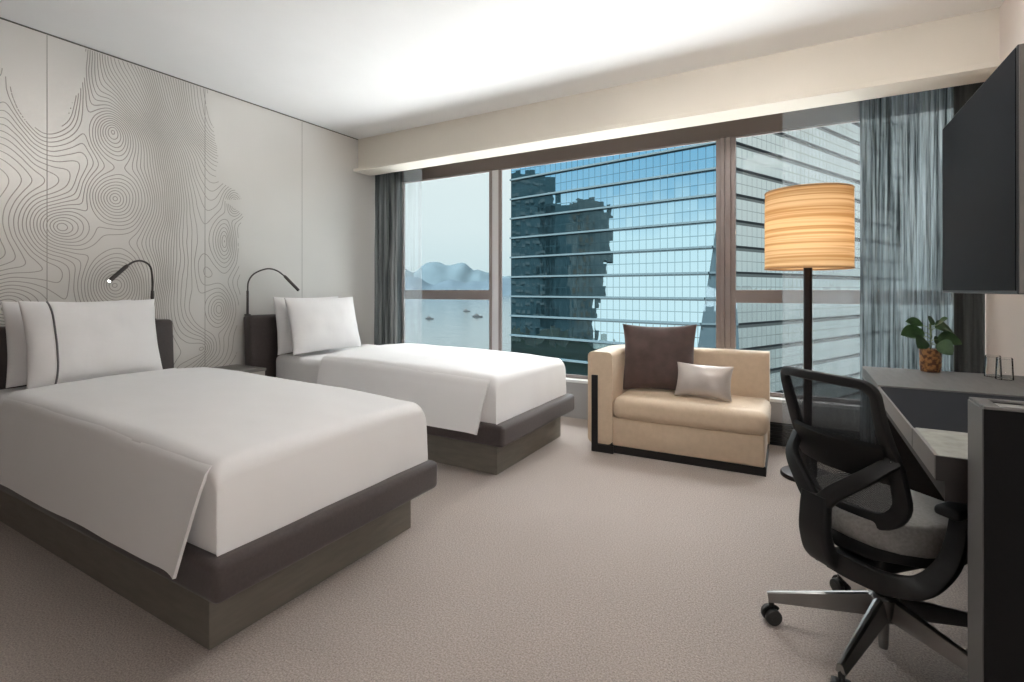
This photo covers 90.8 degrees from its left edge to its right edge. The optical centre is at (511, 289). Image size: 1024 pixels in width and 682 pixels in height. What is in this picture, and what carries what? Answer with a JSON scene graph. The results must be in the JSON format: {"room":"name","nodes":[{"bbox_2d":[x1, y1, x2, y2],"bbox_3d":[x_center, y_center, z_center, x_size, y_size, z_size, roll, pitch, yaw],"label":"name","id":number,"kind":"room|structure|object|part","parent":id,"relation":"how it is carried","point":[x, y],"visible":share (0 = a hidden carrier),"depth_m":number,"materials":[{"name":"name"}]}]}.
{"room":"hotel room","nodes":[
{"label":"hotel room","id":0,"kind":"room"},
{"bbox_2d":[0,19,374,368],"bbox_3d":[-2.828,-0.200,3.115,0.101,2.700,6.010,0,0,30],"label":"wall","id":1,"kind":"structure","parent":0,"point":[108,163],"depth_m":3.65,"materials":[{"name":"grey"}]},
{"bbox_2d":[0,17,357,139],"bbox_3d":[-2.902,-1.546,2.880,0.004,0.008,5.328,0,0,30],"label":"trim","id":2,"kind":"structure","parent":1,"relation":"attached to","point":[0,17],"depth_m":3.55,"materials":[{"name":"grey paint"}]},
{"bbox_2d":[402,101,859,182],"bbox_3d":[0.822,-1.373,4.470,4.900,0.355,0.040,0,0,30],"label":"trim","id":3,"kind":"structure","parent":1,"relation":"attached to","point":[844,112],"depth_m":4.23,"materials":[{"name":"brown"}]},
{"bbox_2d":[353,7,1002,175],"bbox_3d":[0.570,-1.378,4.027,4.900,0.344,0.239,0,0,30],"label":"ceiling beam","id":4,"kind":"structure","parent":1,"relation":"attached to","point":[964,49],"depth_m":3.46,"materials":[{"name":"paint"}]},
{"bbox_2d":[0,416,967,681],"bbox_3d":[-0.656,1.210,1.877,5.100,0.120,6.010,0,0,30],"label":"floor","id":5,"kind":"structure","parent":0,"point":[571,562],"depth_m":1.86,"materials":[{"name":"beige carpet"}]},
{"bbox_2d":[0,319,436,649],"bbox_3d":[-1.684,0.677,2.520,2.424,0.945,1.150,0,0,30],"label":"bed","id":6,"kind":"object","parent":5,"relation":"on","point":[211,599],"visible":0.36,"depth_m":1.87,"materials":[{"name":"wood"}]},
{"bbox_2d":[1,300,130,387],"bbox_3d":[-2.534,0.288,2.925,0.162,0.456,0.600,0,0,30],"label":"pillow","id":7,"kind":"object","parent":6,"relation":"on","point":[15,335],"visible":0.26,"depth_m":2.68,"materials":[{"name":"white fabric"}]},
{"bbox_3d":[-2.675,0.652,3.071,0.156,0.895,1.125,0,0,30],"label":"headboard","id":8,"kind":"part","parent":6,"relation":"part of","materials":[{"name":"leather"}]},
{"bbox_3d":[-1.620,0.677,2.530,2.158,0.296,0.980,0,0,30],"label":"mattress","id":9,"kind":"part","parent":6,"relation":"part of","materials":[{"name":"white fabric"}]},
{"bbox_2d":[18,299,162,388],"bbox_3d":[-2.360,0.286,2.871,0.216,0.458,0.635,0,0,30],"label":"pillow","id":10,"kind":"object","parent":6,"relation":"on","point":[66,341],"visible":0.86,"depth_m":2.77,"materials":[{"name":"white fabric"}]},
{"bbox_2d":[107,260,156,319],"bbox_3d":[-2.479,0.003,3.302,0.200,0.404,0.348,0,0,30],"label":"reading lamp","id":11,"kind":"object","parent":6,"relation":"on","point":[121,270],"visible":0.9,"depth_m":3.28,"materials":[{"name":"grey metal"}]},
{"bbox_2d":[0,367,427,578],"bbox_3d":[-1.424,0.673,2.418,1.779,0.401,1.162,0,0,30],"label":"duvet","id":12,"kind":"object","parent":6,"relation":"on","point":[217,461],"visible":1,"depth_m":1.93,"materials":[{"name":"white fabric"}]},
{"bbox_2d":[212,364,265,375],"bbox_3d":[-2.167,0.874,3.766,0.394,0.552,0.485,0,0,30],"label":"nightstand","id":13,"kind":"object","parent":5,"relation":"on","point":[244,368],"visible":0.09,"depth_m":3.85,"materials":[{"name":"laminate"}]},
{"bbox_2d":[244,314,573,474],"bbox_3d":[-0.843,0.677,4.026,2.394,0.945,1.220,0,0,30],"label":"bed","id":14,"kind":"object","parent":5,"relation":"on","point":[494,449],"visible":0.38,"depth_m":3.48,"materials":[{"name":"brown fabric"}]},
{"bbox_3d":[-1.877,0.652,4.472,0.156,0.895,0.970,0,0,30],"label":"headboard","id":15,"kind":"part","parent":14,"relation":"part of","materials":[{"name":"leather"}]},
{"bbox_2d":[244,268,299,315],"bbox_3d":[-1.983,0.012,4.182,0.210,0.387,0.378,0,0,30],"label":"reading lamp","id":16,"kind":"object","parent":14,"relation":"on","point":[285,276],"visible":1,"depth_m":4.09,"materials":[{"name":"grey metal"}]},
{"bbox_3d":[-2.135,0.105,4.078,0.048,0.200,0.048,0,0,30],"label":"stem","id":17,"kind":"part","parent":16,"relation":"part of","materials":[{"name":"grey metal"}]},
{"bbox_2d":[273,296,337,354],"bbox_3d":[-1.741,0.290,4.354,0.150,0.467,0.660,0,0,30],"label":"pillow","id":18,"kind":"object","parent":14,"relation":"on","point":[285,346],"visible":0.27,"depth_m":4.09,"materials":[{"name":"white fabric"}]},
{"bbox_2d":[284,297,360,354],"bbox_3d":[-1.579,0.286,4.274,0.215,0.449,0.700,0,0,30],"label":"pillow","id":19,"kind":"object","parent":14,"relation":"on","point":[323,323],"visible":1,"depth_m":4.16,"materials":[{"name":"white fabric"}]},
{"bbox_3d":[-0.780,0.677,4.051,2.110,0.296,1.025,0,0,30],"label":"mattress","id":20,"kind":"part","parent":14,"relation":"part of","materials":[{"name":"white fabric"}]},
{"bbox_2d":[317,343,565,434],"bbox_3d":[-0.515,0.673,3.901,1.568,0.401,1.217,0,0,30],"label":"duvet","id":21,"kind":"object","parent":14,"relation":"on","point":[455,388],"visible":0.88,"depth_m":3.43,"materials":[{"name":"white fabric"}]},
{"bbox_2d":[588,344,770,476],"bbox_3d":[1.210,0.795,3.638,1.162,0.710,0.670,0,0,28],"label":"sofa","id":22,"kind":"object","parent":5,"relation":"on","point":[657,424],"visible":0.9,"depth_m":3.44,"materials":[{"name":"beige leather"}]},
{"bbox_3d":[0.640,0.877,3.576,0.160,0.545,0.016,0,0,29],"label":"metal trim","id":23,"kind":"part","parent":22,"relation":"part of","materials":[{"name":"black metal"}]},
{"bbox_2d":[623,324,696,389],"bbox_3d":[1.085,0.500,3.740,0.559,0.500,0.220,0,0,30],"label":"cushion","id":24,"kind":"object","parent":22,"relation":"on","point":[652,354],"visible":0.77,"depth_m":3.68,"materials":[{"name":"brown fabric"}]},
{"bbox_2d":[613,388,770,435],"bbox_3d":[1.254,0.822,3.536,0.987,0.170,0.532,0,0,28],"label":"seat cushion","id":25,"kind":"object","parent":22,"relation":"on","point":[748,413],"depth_m":3.35,"materials":[{"name":"beige leather"}]},
{"bbox_2d":[674,362,733,401],"bbox_3d":[1.317,0.625,3.470,0.374,0.231,0.148,0,0,30],"label":"lumbar cushion","id":26,"kind":"object","parent":22,"relation":"on","point":[693,380],"visible":1,"depth_m":3.42,"materials":[{"name":"beige fabric"}]},
{"bbox_2d":[764,183,854,481],"bbox_3d":[1.820,0.270,3.106,0.482,1.760,0.482,0,0,30],"label":"floor lamp","id":27,"kind":"object","parent":5,"relation":"on","point":[809,228],"visible":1,"depth_m":2.92,"materials":[{"name":"black"}]},
{"bbox_3d":[1.820,-0.368,3.106,0.476,0.477,0.476,0,0,30],"label":"lamp shade","id":28,"kind":"part","parent":27,"relation":"part of","materials":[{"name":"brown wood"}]},
{"bbox_2d":[761,366,967,681],"bbox_3d":[1.193,0.698,1.597,0.673,0.902,0.666,0,0,-15],"label":"office chair","id":29,"kind":"object","parent":5,"relation":"on","point":[881,528],"visible":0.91,"depth_m":1.49,"materials":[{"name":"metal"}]},
{"bbox_3d":[1.028,1.021,1.684,0.317,0.108,0.048,0,0,26],"label":"leg","id":30,"kind":"part","parent":29,"relation":"part of","materials":[{"name":"metal"}]},
{"bbox_3d":[0.985,0.473,1.555,0.156,0.452,0.384,0,0,-15],"label":"frame","id":31,"kind":"part","parent":29,"relation":"part of","materials":[{"name":"black plastic"}]},
{"bbox_3d":[1.218,1.021,1.778,0.048,0.108,0.317,0,0,12],"label":"leg","id":32,"kind":"part","parent":29,"relation":"part of","materials":[{"name":"metal"}]},
{"bbox_3d":[1.044,1.021,1.507,0.317,0.108,0.048,0,0,-36],"label":"leg","id":33,"kind":"part","parent":29,"relation":"part of","materials":[{"name":"metal"}]},
{"bbox_3d":[1.205,0.704,1.615,0.445,0.092,0.450,0,0,-15],"label":"seat","id":34,"kind":"part","parent":29,"relation":"part of","materials":[{"name":"fabric"}]},
{"bbox_3d":[1.070,0.717,1.406,0.332,0.252,0.108,0,0,33],"label":"armrest","id":35,"kind":"part","parent":29,"relation":"part of","materials":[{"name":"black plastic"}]},
{"bbox_3d":[1.257,1.021,1.453,0.048,0.108,0.317,0,0,-25],"label":"leg","id":36,"kind":"part","parent":29,"relation":"part of","materials":[{"name":"metal"}]},
{"bbox_3d":[1.356,1.021,1.610,0.317,0.108,0.048,0,0,0],"label":"leg","id":37,"kind":"part","parent":29,"relation":"part of","materials":[{"name":"metal"}]},
{"bbox_2d":[862,366,1023,503],"bbox_3d":[1.722,0.775,1.775,0.662,0.750,1.650,0,0,30],"label":"desk","id":38,"kind":"object","parent":5,"relation":"on","point":[927,412],"visible":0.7,"depth_m":1.85,"materials":[{"name":"grey wood"}]},
{"bbox_3d":[2.112,0.830,2.439,0.582,0.640,0.050,0,0,30],"label":"panel","id":39,"kind":"part","parent":38,"relation":"part of","materials":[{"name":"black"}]},
{"bbox_2d":[901,316,961,372],"bbox_3d":[2.044,0.264,2.465,0.248,0.272,0.195,0,0,30],"label":"potted plant","id":40,"kind":"object","parent":38,"relation":"on","point":[930,359],"visible":1,"depth_m":2.46,"materials":[{"name":"green plant"}]},
{"bbox_3d":[2.051,0.232,2.476,0.057,0.136,0.053,0,0,30],"label":"stem","id":41,"kind":"part","parent":40,"relation":"part of","materials":[{"name":"green plant"}]},
{"bbox_3d":[2.050,0.344,2.474,0.090,0.112,0.090,0,0,30],"label":"pot","id":42,"kind":"part","parent":40,"relation":"part of","materials":[{"name":"brown wicker"}]},
{"bbox_3d":[1.645,0.427,1.635,0.656,0.045,0.741,0,0,30],"label":"inset panel","id":43,"kind":"part","parent":38,"relation":"part of","materials":[{"name":"black leather"}]},
{"bbox_2d":[984,355,1001,377],"bbox_3d":[2.224,0.351,2.335,0.062,0.098,0.062,0,0,30],"label":"drinking glass","id":44,"kind":"object","parent":38,"relation":"on","point":[985,362],"visible":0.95,"depth_m":2.33,"materials":[{"name":"clear glass"}]},
{"bbox_2d":[995,357,1013,380],"bbox_3d":[2.204,0.351,2.260,0.062,0.098,0.062,0,0,30],"label":"drinking glass","id":45,"kind":"object","parent":38,"relation":"on","point":[997,358],"visible":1,"depth_m":2.26,"materials":[{"name":"clear glass"}]},
{"bbox_2d":[968,397,1023,681],"bbox_3d":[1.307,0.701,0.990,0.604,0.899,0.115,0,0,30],"label":"base cabinet","id":46,"kind":"object","parent":5,"relation":"on","point":[995,426],"visible":1,"depth_m":1.08,"materials":[{"name":"grey wood"},{"name":"black lacquered wood"}]},
{"bbox_3d":[1.054,0.704,1.136,0.020,0.893,0.111,0,0,30],"label":"edge panel","id":47,"kind":"part","parent":46,"relation":"part of","materials":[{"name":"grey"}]},
{"bbox_2d":[0,0,1003,138],"bbox_3d":[-0.656,-1.610,1.877,5.100,0.120,6.010,0,0,30],"label":"ceiling","id":48,"kind":"structure","parent":0,"point":[358,69],"depth_m":3.14,"materials":[{"name":"paint"}]},
{"bbox_2d":[374,171,401,344],"bbox_3d":[-1.295,-0.158,5.290,0.405,2.585,0.069,0,0,30],"label":"curtain","id":49,"kind":"object","parent":48,"relation":"hanging from","point":[388,186],"visible":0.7,"depth_m":5.30,"materials":[{"name":"grey fabric"}]},
{"bbox_2d":[860,87,953,442],"bbox_3d":[2.505,-0.158,3.208,0.487,2.585,0.081,0,0,30],"label":"curtain","id":50,"kind":"object","parent":48,"relation":"hanging from","point":[901,135],"visible":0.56,"depth_m":3.22,"materials":[{"name":"grey fabric"}]},
{"bbox_2d":[563,382,859,431],"bbox_3d":[0.810,0.990,4.448,4.900,0.320,0.090,0,0,30],"label":"wall","id":51,"kind":"structure","parent":0,"point":[779,411],"depth_m":4.48,"materials":[{"name":"beige paint"}]},
{"bbox_2d":[402,170,491,349],"bbox_3d":[-0.711,-0.203,5.350,1.185,2.015,0.020,0,0,30],"label":"window","id":52,"kind":"structure","parent":51,"relation":"in","point":[406,294],"depth_m":5.30,"materials":[{"name":"beige metal"}]},
{"bbox_2d":[492,170,497,350],"bbox_3d":[-0.163,-0.203,5.037,0.075,2.015,0.010,0,0,30],"label":"trim","id":53,"kind":"structure","parent":51,"relation":"attached to","point":[494,172],"depth_m":5.03,"materials":[{"name":"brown metal"}]},
{"bbox_2d":[498,139,719,378],"bbox_3d":[0.762,-0.203,4.510,2.055,2.015,0.020,0,0,30],"label":"window","id":54,"kind":"structure","parent":51,"relation":"in","point":[716,140],"depth_m":4.38,"materials":[{"name":"beige metal"}]},
{"bbox_2d":[566,377,859,409],"bbox_3d":[0.806,0.818,4.441,4.900,0.025,0.105,0,0,30],"label":"window sill","id":55,"kind":"structure","parent":51,"relation":"on","point":[574,380],"depth_m":3.75,"materials":[{"name":"white"}]},
{"bbox_2d":[720,136,730,348],"bbox_3d":[1.683,-0.203,3.976,0.075,2.015,0.035,0,0,30],"label":"trim","id":56,"kind":"structure","parent":51,"relation":"attached to","point":[725,143],"depth_m":3.96,"materials":[{"name":"beige metal"}]},
{"bbox_2d":[731,120,859,404],"bbox_3d":[2.332,-0.203,3.615,1.410,2.015,0.020,0,0,30],"label":"window","id":57,"kind":"structure","parent":51,"relation":"in","point":[737,296],"depth_m":3.84,"materials":[{"name":"beige metal"}]},
{"bbox_2d":[769,422,859,446],"bbox_3d":[2.150,1.065,3.619,1.670,0.170,0.021,0,0,30],"label":"baseboard","id":58,"kind":"structure","parent":51,"relation":"attached to","point":[780,433],"depth_m":3.71,"materials":[{"name":"black"}]},
{"bbox_2d":[985,0,1023,375],"bbox_3d":[1.515,-0.200,0.638,0.100,2.700,6.010,0,0,30],"label":"wall","id":59,"kind":"structure","parent":0,"point":[1004,313],"depth_m":2.66,"materials":[{"name":"paint"}]},
{"bbox_2d":[953,82,984,373],"bbox_3d":[2.719,-0.158,3.003,0.148,2.585,0.037,0,0,30],"label":"curtain","id":60,"kind":"object","parent":59,"relation":"hanging from","point":[969,308],"visible":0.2,"depth_m":3.01,"materials":[{"name":"grey fabric"}]},
{"bbox_2d":[942,43,1023,293],"bbox_3d":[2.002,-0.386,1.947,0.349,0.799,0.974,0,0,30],"label":"television","id":61,"kind":"object","parent":59,"relation":"attached to","point":[983,143],"visible":1,"depth_m":1.86,"materials":[{"name":"black plastic"}]},
{"bbox_3d":[1.633,-0.386,1.600,0.040,0.795,0.005,0,0,30],"label":"trim","id":62,"kind":"part","parent":61,"relation":"part of","materials":[{"name":"grey plastic"}]},
{"label":"outside","id":63,"kind":"structure","parent":0,"visible":0},
{"bbox_2d":[405,262,508,284],"bbox_3d":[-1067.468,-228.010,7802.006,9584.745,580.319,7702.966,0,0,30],"label":"hills","id":64,"kind":"structure","parent":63,"point":[433,273],"depth_m":7979.08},
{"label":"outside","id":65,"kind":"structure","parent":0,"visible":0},
{"bbox_2d":[405,276,510,295],"bbox_3d":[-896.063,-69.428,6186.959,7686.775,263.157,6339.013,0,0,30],"label":"hills","id":66,"kind":"structure","parent":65,"point":[411,283],"depth_m":5946.95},
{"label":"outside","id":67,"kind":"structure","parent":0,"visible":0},
{"bbox_2d":[405,295,510,351],"bbox_3d":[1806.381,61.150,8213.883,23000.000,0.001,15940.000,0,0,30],"label":"sea","id":68,"kind":"structure","parent":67,"point":[451,325],"depth_m":921.84,"materials":[{"name":"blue liquid"}]},
{"bbox_2d":[509,122,859,399],"bbox_3d":[44.542,11.100,109.196,73.680,100.100,68.878,0,0,30],"label":"office tower","id":69,"kind":"structure","parent":68,"relation":"on","point":[599,245],"depth_m":89.44,"materials":[{"name":"blue glass"}]}
]}

